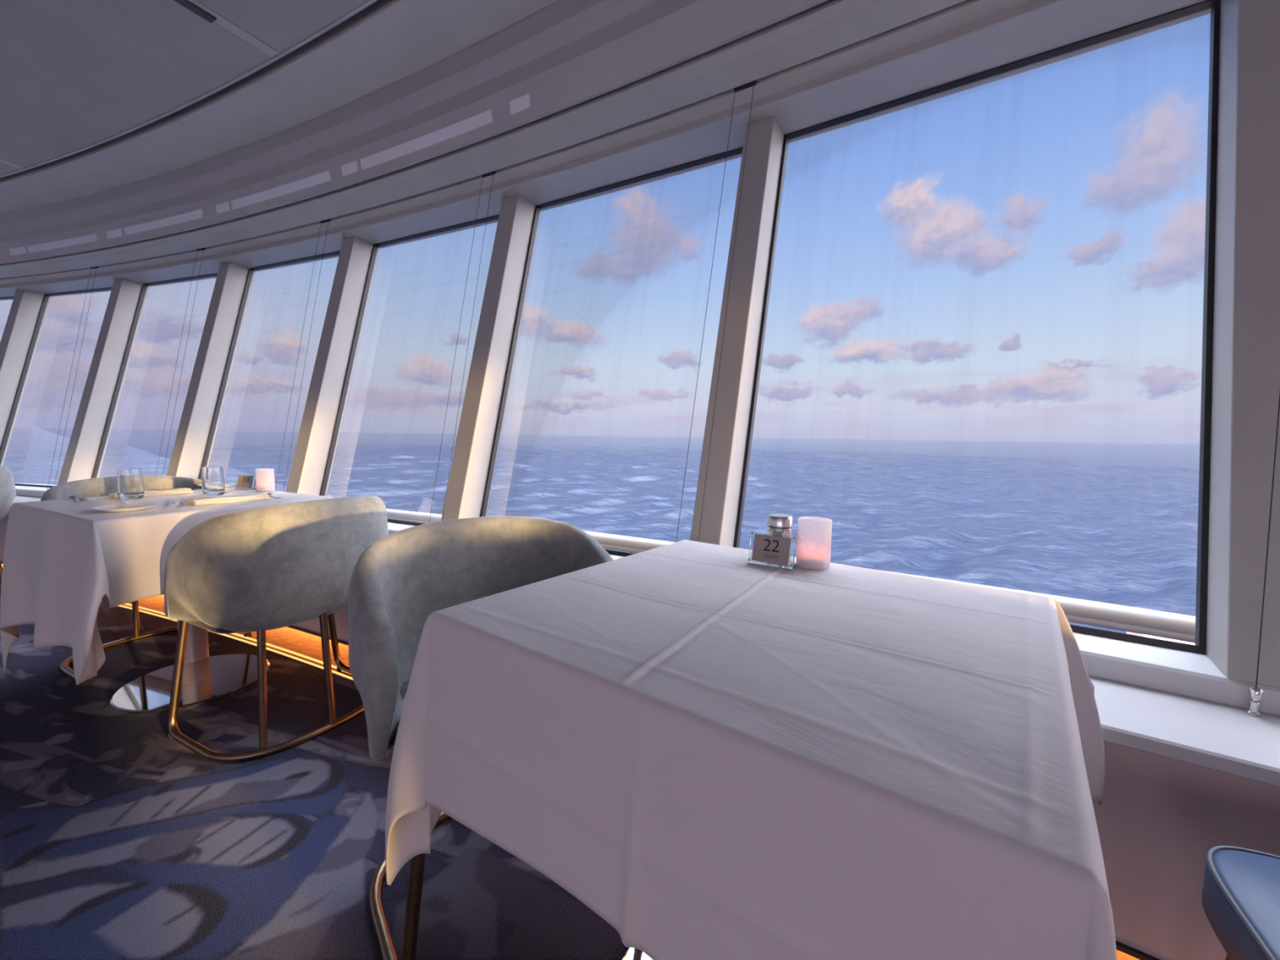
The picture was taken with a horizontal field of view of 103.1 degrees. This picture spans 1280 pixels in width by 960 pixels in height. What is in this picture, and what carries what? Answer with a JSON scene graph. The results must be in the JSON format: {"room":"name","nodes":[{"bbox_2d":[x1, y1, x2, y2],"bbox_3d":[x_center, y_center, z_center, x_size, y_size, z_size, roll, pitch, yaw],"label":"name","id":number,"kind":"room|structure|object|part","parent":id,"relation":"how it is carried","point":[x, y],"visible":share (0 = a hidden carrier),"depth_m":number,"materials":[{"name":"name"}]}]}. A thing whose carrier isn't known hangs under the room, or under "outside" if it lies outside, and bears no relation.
{"room":"ship interior","nodes":[
{"label":"ship interior","id":0,"kind":"room"},
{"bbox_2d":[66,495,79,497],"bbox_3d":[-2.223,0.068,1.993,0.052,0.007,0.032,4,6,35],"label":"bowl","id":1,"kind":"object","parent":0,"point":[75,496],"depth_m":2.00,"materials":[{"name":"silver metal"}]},
{"bbox_2d":[0,0,368,175],"bbox_3d":[-1.129,-1.097,-5.597,29.390,0.122,12.303,5,7,43],"label":"ceiling","id":2,"kind":"structure","parent":0,"point":[75,74],"depth_m":2.06,"materials":[{"name":"white paint"}]},
{"bbox_2d":[0,158,25,168],"bbox_3d":[-5.035,-1.491,-1.065,0.055,0.024,8.560,3,5,20],"label":"ceiling strip","id":3,"kind":"object","parent":2,"relation":"attached to","point":[2,161],"visible":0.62,"depth_m":2.90,"materials":[{"name":"grey laminate"}]},
{"bbox_2d":[0,0,377,177],"bbox_3d":[-0.484,-1.470,-0.679,23.047,0.047,3.761,4,6,33],"label":"ceiling edge","id":4,"kind":"structure","parent":2,"relation":"attached to","point":[366,4],"depth_m":2.21,"materials":[{"name":"grey laminate"}]},
{"bbox_2d":[187,0,279,57],"bbox_3d":[-3.382,-1.407,-1.778,0.055,0.024,8.560,3,6,27],"label":"ceiling strip","id":5,"kind":"object","parent":2,"relation":"attached to","point":[220,20],"visible":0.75,"depth_m":1.92,"materials":[{"name":"white plastic"}]},
{"bbox_2d":[173,0,216,22],"bbox_3d":[-1.675,-1.664,1.635,0.039,0.005,0.510,3,6,27],"label":"air slot","id":6,"kind":"object","parent":5,"relation":"attached to","point":[187,4],"visible":1,"depth_m":1.81,"materials":[{"name":"black metal"}]},
{"bbox_2d":[0,0,558,214],"bbox_3d":[-0.390,-1.479,-0.538,23.402,0.052,4.025,4,6,33],"label":"ceiling band","id":7,"kind":"object","parent":2,"relation":"attached to","point":[385,42],"visible":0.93,"depth_m":2.25,"materials":[{"name":"white paint"}]},
{"bbox_2d":[0,0,827,264],"bbox_3d":[-0.301,-1.364,-0.391,23.531,0.344,3.916,4,6,33],"label":"cove","id":8,"kind":"object","parent":2,"relation":"attached to","point":[565,54],"visible":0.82,"depth_m":2.15,"materials":[{"name":"grey"}]},
{"bbox_2d":[8,246,26,255],"bbox_3d":[-4.534,-1.668,3.704,0.178,0.044,0.010,2,5,17],"label":"light cover","id":9,"kind":"object","parent":8,"relation":"attached to","point":[17,251],"visible":1,"depth_m":3.70,"materials":[{"name":"white plastic"}]},
{"bbox_2d":[26,233,97,253],"bbox_3d":[-4.031,-1.647,3.545,0.799,0.044,0.013,2,5,18],"label":"light cover","id":10,"kind":"object","parent":8,"relation":"attached to","point":[92,237],"visible":1,"depth_m":3.54,"materials":[{"name":"white plastic"}]},
{"bbox_2d":[106,228,122,239],"bbox_3d":[-3.465,-1.623,3.352,0.160,0.044,0.010,3,5,20],"label":"light cover","id":11,"kind":"object","parent":8,"relation":"attached to","point":[116,233],"visible":1,"depth_m":3.35,"materials":[{"name":"white plastic"}]},
{"bbox_2d":[124,208,204,235],"bbox_3d":[-2.971,-1.600,3.164,0.819,0.044,0.014,3,5,21],"label":"light cover","id":12,"kind":"object","parent":8,"relation":"attached to","point":[197,214],"visible":1,"depth_m":3.15,"materials":[{"name":"white plastic"}]},
{"bbox_2d":[215,201,229,213],"bbox_3d":[-2.412,-1.573,2.938,0.118,0.044,0.010,3,5,23],"label":"light cover","id":13,"kind":"object","parent":8,"relation":"attached to","point":[222,207],"visible":1,"depth_m":2.93,"materials":[{"name":"white plastic"}]},
{"bbox_2d":[231,169,330,208],"bbox_3d":[-1.938,-1.548,2.726,0.849,0.044,0.014,3,5,25],"label":"light cover","id":14,"kind":"object","parent":8,"relation":"attached to","point":[324,176],"visible":1,"depth_m":2.71,"materials":[{"name":"white plastic"}]},
{"bbox_2d":[341,160,358,176],"bbox_3d":[-1.417,-1.520,2.481,0.114,0.044,0.010,3,6,26],"label":"light cover","id":15,"kind":"object","parent":8,"relation":"attached to","point":[351,167],"visible":1,"depth_m":2.48,"materials":[{"name":"white plastic"}]},
{"bbox_2d":[360,109,493,169],"bbox_3d":[-0.968,-1.494,2.250,0.839,0.044,0.014,3,6,28],"label":"light cover","id":16,"kind":"object","parent":8,"relation":"attached to","point":[483,118],"visible":1,"depth_m":2.23,"materials":[{"name":"white plastic"}]},
{"bbox_2d":[509,93,530,114],"bbox_3d":[-0.467,-1.463,1.980,0.100,0.044,0.010,4,6,29],"label":"light cover","id":17,"kind":"object","parent":8,"relation":"attached to","point":[522,103],"visible":1,"depth_m":1.98,"materials":[{"name":"white plastic"}]},
{"bbox_2d":[0,588,627,959],"bbox_3d":[-3.416,1.181,-2.263,25.200,0.001,13.280,1,5,0],"label":"floor","id":18,"kind":"structure","parent":0,"point":[119,840],"depth_m":1.28,"materials":[{"name":"carpet"}]},
{"bbox_2d":[0,465,16,588],"bbox_3d":[-4.336,0.298,3.132,0.543,0.804,0.637,2,5,19],"label":"tub chair","id":19,"kind":"object","parent":18,"relation":"on","point":[7,488],"visible":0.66,"depth_m":3.27,"materials":[{"name":"grey fabric"}]},
{"bbox_3d":[-4.134,0.481,3.265,0.062,0.400,0.023,-1,5,-21],"label":"leg","id":20,"kind":"part","parent":19,"relation":"part of","materials":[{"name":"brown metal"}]},
{"bbox_3d":[-4.273,0.109,3.095,0.414,0.419,0.636,2,5,19],"label":"backrest","id":21,"kind":"part","parent":19,"relation":"part of","materials":[{"name":"grey fabric"}]},
{"bbox_2d":[40,475,252,686],"bbox_3d":[-2.260,0.394,2.351,0.543,0.804,0.637,3,6,28],"label":"tub chair","id":22,"kind":"object","parent":18,"relation":"on","point":[98,486],"visible":0.22,"depth_m":2.38,"materials":[{"name":"grey fabric"}]},
{"bbox_3d":[-2.314,0.199,2.364,0.414,0.419,0.636,3,6,28],"label":"backrest","id":23,"kind":"part","parent":22,"relation":"part of","materials":[{"name":"grey fabric"}]},
{"bbox_3d":[-2.445,0.574,2.462,0.053,0.400,0.023,3,6,28],"label":"leg","id":24,"kind":"part","parent":22,"relation":"part of","materials":[{"name":"brown metal"}]},
{"bbox_2d":[110,619,269,714],"bbox_3d":[-1.809,0.456,2.046,0.736,0.747,0.706,3,6,28],"label":"dining table","id":25,"kind":"object","parent":18,"relation":"on","point":[206,679],"visible":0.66,"depth_m":2.03,"materials":[{"name":"white linen"},{"name":"polished steel"}]},
{"bbox_2d":[0,487,333,684],"bbox_3d":[-1.738,0.402,1.966,1.073,0.642,0.859,3,6,28],"label":"tablecloth","id":26,"kind":"object","parent":25,"relation":"on","point":[62,558],"visible":0.66,"depth_m":1.65,"materials":[{"name":"white fabric"}]},
{"bbox_2d":[66,495,81,502],"bbox_3d":[-2.171,0.073,1.957,0.178,0.008,0.032,4,6,35],"label":"spoon","id":27,"kind":"object","parent":26,"relation":"on","point":[74,496],"visible":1,"depth_m":1.98,"materials":[{"name":"silver metal"}]},
{"bbox_2d":[78,496,88,501],"bbox_3d":[-2.191,0.070,1.999,0.200,0.005,0.015,5,6,37],"label":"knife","id":28,"kind":"object","parent":26,"relation":"on","point":[84,499],"visible":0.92,"depth_m":1.97,"materials":[{"name":"silver metal"}]},
{"bbox_2d":[91,502,156,512],"bbox_3d":[-1.750,0.096,1.729,0.159,0.014,0.159,1,5,0],"label":"plate","id":29,"kind":"object","parent":26,"relation":"on","point":[137,506],"visible":0.99,"depth_m":1.73,"materials":[{"name":"white ceramic"}]},
{"bbox_2d":[119,500,129,505],"bbox_3d":[-1.832,0.078,1.805,0.165,0.005,0.014,5,6,39],"label":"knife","id":30,"kind":"object","parent":29,"relation":"on","point":[126,503],"visible":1,"depth_m":1.78,"materials":[{"name":"silver metal"}]},
{"bbox_3d":[-1.801,0.081,1.781,0.085,0.005,0.012,5,6,39],"label":"handle","id":31,"kind":"part","parent":30,"relation":"part of","materials":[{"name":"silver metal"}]},
{"bbox_2d":[116,468,144,499],"bbox_3d":[-2.018,0.015,2.014,0.075,0.118,0.075,1,5,0],"label":"water glass","id":32,"kind":"object","parent":26,"relation":"on","point":[130,481],"visible":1,"depth_m":1.99,"materials":[{"name":"clear glass"}]},
{"bbox_2d":[108,487,193,497],"bbox_3d":[-2.046,0.054,2.134,0.095,0.019,0.240,4,6,31],"label":"folded napkin","id":33,"kind":"object","parent":26,"relation":"on","point":[176,491],"visible":0.64,"depth_m":2.14,"materials":[{"name":"beige fabric"}]},
{"bbox_2d":[164,498,177,507],"bbox_3d":[-1.726,0.085,1.867,0.025,0.012,0.185,-3,6,-37],"label":"fork","id":34,"kind":"object","parent":26,"relation":"on","point":[171,502],"visible":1,"depth_m":1.89,"materials":[{"name":"silver metal"}]},
{"bbox_2d":[177,497,192,507],"bbox_3d":[-1.684,0.084,1.878,0.025,0.012,0.185,-3,6,-34],"label":"fork","id":35,"kind":"object","parent":26,"relation":"on","point":[183,502],"visible":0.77,"depth_m":1.90,"materials":[{"name":"silver metal"}]},
{"bbox_2d":[201,466,225,495],"bbox_3d":[-1.813,0.005,2.160,0.075,0.118,0.075,1,5,0],"label":"water glass","id":36,"kind":"object","parent":26,"relation":"on","point":[212,477],"visible":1,"depth_m":2.13,"materials":[{"name":"clear glass"}]},
{"bbox_2d":[197,482,235,487],"bbox_3d":[-2.045,0.027,2.470,0.159,0.014,0.159,1,5,0],"label":"plate","id":37,"kind":"object","parent":26,"relation":"on","point":[200,485],"visible":0.3,"depth_m":2.46,"materials":[{"name":"white ceramic"}]},
{"bbox_2d":[185,493,271,505],"bbox_3d":[-1.588,0.074,1.970,0.095,0.019,0.240,4,6,31],"label":"folded napkin","id":38,"kind":"object","parent":26,"relation":"on","point":[219,500],"visible":1,"depth_m":1.94,"materials":[{"name":"beige fabric"}]},
{"bbox_2d":[235,474,256,489],"bbox_3d":[-1.848,0.009,2.390,0.100,0.068,0.032,2,5,8],"label":"number sign","id":39,"kind":"object","parent":26,"relation":"on","point":[247,482],"visible":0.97,"depth_m":2.38,"materials":[{"name":"clear plastic"}]},
{"bbox_2d":[255,468,275,491],"bbox_3d":[-1.710,-0.001,2.321,0.069,0.102,0.069,-1,5,-17],"label":"candle holder","id":40,"kind":"object","parent":26,"relation":"on","point":[264,477],"visible":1,"depth_m":2.29,"materials":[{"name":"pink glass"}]},
{"bbox_2d":[263,493,282,498],"bbox_3d":[-1.537,0.066,2.132,0.178,0.008,0.032,5,6,37],"label":"spoon","id":41,"kind":"object","parent":26,"relation":"on","point":[268,494],"visible":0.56,"depth_m":2.15,"materials":[{"name":"silver metal"}]},
{"bbox_2d":[119,604,352,679],"bbox_3d":[-0.513,1.062,-0.452,23.058,0.004,3.760,4,6,33],"label":"led strip","id":42,"kind":"object","parent":18,"relation":"on","point":[150,613],"visible":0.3,"depth_m":2.39,"materials":[{"name":"orange plastic"}]},
{"bbox_2d":[121,604,351,676],"bbox_3d":[-0.506,1.069,-0.440,23.081,0.012,3.773,4,6,33],"label":"channel","id":43,"kind":"object","parent":18,"relation":"on","point":[230,634],"visible":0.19,"depth_m":2.39,"materials":[{"name":"brown metal"}]},
{"bbox_2d":[124,603,351,674],"bbox_3d":[-0.499,1.060,-0.430,23.093,0.004,3.767,4,6,33],"label":"led strip","id":44,"kind":"object","parent":18,"relation":"on","point":[153,611],"visible":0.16,"depth_m":2.42,"materials":[{"name":"orange plastic"}]},
{"bbox_2d":[164,496,388,762],"bbox_3d":[-1.258,0.453,1.835,0.543,0.804,0.637,3,6,28],"label":"tub chair","id":45,"kind":"object","parent":18,"relation":"on","point":[260,570],"visible":0.85,"depth_m":1.60,"materials":[{"name":"grey fabric"}]},
{"bbox_3d":[-1.330,0.418,1.871,0.375,0.095,0.500,3,6,28],"label":"seat","id":46,"kind":"part","parent":45,"relation":"part of","materials":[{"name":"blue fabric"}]},
{"bbox_3d":[-1.206,0.663,1.623,0.023,0.400,0.062,-1,5,-22],"label":"leg","id":47,"kind":"part","parent":45,"relation":"part of","materials":[{"name":"brown metal"}]},
{"bbox_3d":[-1.199,0.264,1.789,0.414,0.419,0.636,3,6,28],"label":"backrest","id":48,"kind":"part","parent":45,"relation":"part of","materials":[{"name":"grey fabric"}]},
{"bbox_3d":[-1.079,0.654,1.757,0.053,0.400,0.023,3,6,28],"label":"leg","id":49,"kind":"part","parent":45,"relation":"part of","materials":[{"name":"brown metal"}]},
{"bbox_2d":[347,515,613,959],"bbox_3d":[-0.317,0.520,1.206,0.637,0.804,0.543,-3,6,-38],"label":"tub chair","id":50,"kind":"object","parent":18,"relation":"on","point":[406,575],"visible":0.32,"depth_m":1.22,"materials":[{"name":"grey fabric"}]},
{"bbox_3d":[-0.266,0.496,1.139,0.500,0.095,0.375,-3,6,-38],"label":"seat","id":51,"kind":"part","parent":50,"relation":"part of","materials":[{"name":"grey fabric"}]},
{"bbox_3d":[-0.353,0.323,1.240,0.636,0.419,0.414,-3,6,-38],"label":"backrest","id":52,"kind":"part","parent":50,"relation":"part of","materials":[{"name":"grey fabric"}]},
{"bbox_2d":[622,947,652,959],"bbox_3d":[0.200,0.584,0.880,0.756,0.747,0.716,5,6,37],"label":"dining table","id":53,"kind":"object","parent":18,"relation":"on","point":[631,953],"visible":0.08,"depth_m":0.99,"materials":[{"name":"white linen"},{"name":"polished steel"}]},
{"bbox_2d":[385,539,1117,959],"bbox_3d":[0.191,0.451,0.862,0.966,0.498,0.833,5,6,37],"label":"tablecloth","id":54,"kind":"object","parent":53,"relation":"on","point":[717,753],"visible":0.98,"depth_m":0.55,"materials":[{"name":"white fabric"}]},
{"bbox_2d":[747,530,797,568],"bbox_3d":[0.286,0.149,1.099,0.100,0.068,0.032,4,6,33],"label":"number sign","id":55,"kind":"object","parent":54,"relation":"on","point":[773,549],"visible":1,"depth_m":1.09,"materials":[{"name":"beige paper"}]},
{"bbox_2d":[767,513,792,535],"bbox_3d":[0.314,0.129,1.146,0.054,0.101,0.054,1,5,0],"label":"pepper mill","id":56,"kind":"object","parent":54,"relation":"on","point":[778,523],"visible":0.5,"depth_m":1.12,"materials":[{"name":"silver metal"}]},
{"bbox_3d":[0.315,0.091,1.143,0.054,0.024,0.054,1,5,0],"label":"lid","id":57,"kind":"part","parent":56,"relation":"part of","materials":[{"name":"silver metal"}]},
{"bbox_2d":[795,516,831,569],"bbox_3d":[0.373,0.134,1.092,0.069,0.102,0.069,-1,5,-17],"label":"candle holder","id":58,"kind":"object","parent":54,"relation":"on","point":[814,533],"visible":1,"depth_m":1.06,"materials":[{"name":"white glass"}]},
{"bbox_2d":[1201,845,1279,959],"bbox_3d":[0.913,0.606,0.405,0.543,0.804,0.844,3,6,28],"label":"tub chair","id":59,"kind":"object","parent":18,"relation":"on","point":[1241,894],"visible":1,"depth_m":0.64,"materials":[{"name":"blue fabric"}]},
{"bbox_2d":[0,483,1279,959],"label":"wall panel","id":60,"kind":"object","parent":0,"point":[1158,819],"depth_m":0.93,"materials":[{"name":"paint"}]},
{"bbox_2d":[0,296,13,299],"bbox_3d":[-5.748,-0.799,4.343,1.126,1.604,0.443,2,5,13],"label":"window","id":61,"kind":"structure","parent":60,"relation":"attached to","point":[11,297],"depth_m":4.43,"materials":[{"name":"black metal"}]},
{"bbox_2d":[0,279,149,487],"bbox_3d":[-4.594,-0.752,3.985,1.331,1.604,0.585,2,5,16],"label":"window","id":62,"kind":"structure","parent":60,"relation":"attached to","point":[46,298],"depth_m":3.86,"materials":[{"name":"white metal"}]},
{"bbox_2d":[91,273,217,478],"bbox_3d":[-3.428,-0.708,3.663,1.126,1.604,0.443,3,5,20],"label":"window","id":63,"kind":"structure","parent":60,"relation":"attached to","point":[144,286],"depth_m":3.84,"materials":[{"name":"black metal"}]},
{"bbox_2d":[166,236,379,496],"bbox_3d":[-2.324,-0.650,3.169,1.331,1.604,0.585,3,5,23],"label":"window","id":64,"kind":"structure","parent":60,"relation":"attached to","point":[211,433],"depth_m":3.03,"materials":[{"name":"white metal"}]},
{"bbox_2d":[319,194,541,525],"bbox_3d":[-1.185,-0.589,2.639,1.228,1.604,0.585,3,6,27],"label":"window","id":65,"kind":"structure","parent":60,"relation":"attached to","point":[353,348],"depth_m":2.35,"materials":[{"name":"white metal"}]},
{"bbox_2d":[0,561,1160,959],"bbox_3d":[-0.457,0.983,-0.375,23.194,0.010,3.791,4,6,33],"label":"skirting edge","id":66,"kind":"structure","parent":60,"relation":"attached to","point":[1135,953],"depth_m":0.96,"materials":[{"name":"black"}]},
{"bbox_3d":[-0.005,1.034,0.571,24.252,1.041,3.952,4,6,33],"label":"handrail","id":67,"kind":"part","parent":60,"relation":"part of","materials":[{"name":"white metal"}]},
{"bbox_2d":[480,146,742,556],"bbox_3d":[-0.141,-0.531,2.137,1.126,1.604,0.443,4,6,30],"label":"window","id":68,"kind":"structure","parent":60,"relation":"attached to","point":[738,151],"depth_m":2.36,"materials":[{"name":"black metal"}]},
{"bbox_2d":[0,0,1279,688],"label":"window","id":69,"kind":"structure","parent":60,"relation":"attached to","point":[1200,646],"depth_m":1.60,"materials":[{"name":"white metal"}]},
{"bbox_2d":[13,495,1279,787],"bbox_3d":[-0.424,0.543,-0.373,23.375,0.030,4.002,4,6,33],"label":"window sill","id":70,"kind":"structure","parent":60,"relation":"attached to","point":[1224,738],"depth_m":0.90,"materials":[{"name":"white paint"}]},
{"bbox_2d":[44,266,98,492],"bbox_3d":[-4.097,-0.719,3.668,0.098,1.688,0.341,3,5,23],"label":"guide","id":71,"kind":"object","parent":70,"relation":"attached to","point":[96,267],"visible":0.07,"depth_m":3.67,"materials":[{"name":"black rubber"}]},
{"bbox_2d":[155,247,205,475],"bbox_3d":[-2.970,-0.669,3.265,0.098,1.688,0.341,3,5,26],"label":"guide","id":72,"kind":"object","parent":70,"relation":"attached to","point":[204,248],"visible":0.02,"depth_m":3.27,"materials":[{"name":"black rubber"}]},
{"bbox_2d":[275,218,330,491],"bbox_3d":[-1.869,-0.613,2.795,0.098,1.688,0.341,4,6,29],"label":"guide","id":73,"kind":"object","parent":70,"relation":"attached to","point":[328,220],"visible":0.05,"depth_m":2.81,"materials":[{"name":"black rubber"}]},
{"bbox_2d":[428,170,495,523],"bbox_3d":[-0.798,-0.552,2.261,0.098,1.688,0.341,4,6,33],"label":"guide","id":74,"kind":"object","parent":70,"relation":"attached to","point":[491,173],"visible":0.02,"depth_m":2.27,"materials":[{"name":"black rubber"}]},
{"bbox_2d":[675,80,756,542],"bbox_3d":[0.238,-0.487,1.664,0.098,1.688,0.341,4,6,36],"label":"guide","id":75,"kind":"object","parent":70,"relation":"attached to","point":[753,83],"visible":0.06,"depth_m":1.67,"materials":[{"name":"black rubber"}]},
{"bbox_2d":[1244,391,1279,716],"bbox_3d":[1.256,-0.415,0.992,0.075,1.688,0.332,4,6,35],"label":"guide","id":76,"kind":"object","parent":70,"relation":"attached to","point":[1255,693],"visible":1,"depth_m":0.95,"materials":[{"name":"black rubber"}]},
{"bbox_2d":[14,485,1279,715],"bbox_3d":[-0.319,0.500,-0.218,23.588,0.072,3.986,4,6,33],"label":"window ledge","id":77,"kind":"object","parent":60,"relation":"attached to","point":[1188,673],"visible":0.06,"depth_m":1.05,"materials":[{"name":"white laminate"}]},
{"bbox_3d":[-0.002,0.579,0.526,24.233,0.044,3.929,4,6,33],"label":"rail","id":78,"kind":"part","parent":60,"relation":"part of","materials":[{"name":"white metal"}]},
{"label":"outside","id":79,"kind":"structure","parent":0,"visible":0},
{"bbox_2d":[1126,631,1195,644],"bbox_3d":[3.230,0.991,1.825,2.141,0.440,0.396,5,6,38],"label":"box","id":80,"kind":"object","parent":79,"point":[1127,633],"visible":0.02,"depth_m":2.35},
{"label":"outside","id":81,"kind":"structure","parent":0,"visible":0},
{"bbox_2d":[2,427,1199,633],"bbox_3d":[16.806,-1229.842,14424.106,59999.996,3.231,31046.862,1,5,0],"label":"sea","id":82,"kind":"structure","parent":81,"point":[1106,522],"depth_m":158.89,"materials":[{"name":"blue liquid"}]},
{"bbox_3d":[-1.350,1.377,-3.952,19.662,0.039,17.602,1,5,0],"label":"deck","id":83,"kind":"object","parent":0,"visible":0},
{"bbox_2d":[1,564,1139,959],"bbox_3d":[-0.394,1.056,-0.272,23.530,0.012,4.129,4,6,33],"label":"floor border","id":84,"kind":"structure","parent":83,"relation":"on","point":[304,643],"depth_m":2.50,"materials":[{"name":"brown wood"}]}
]}

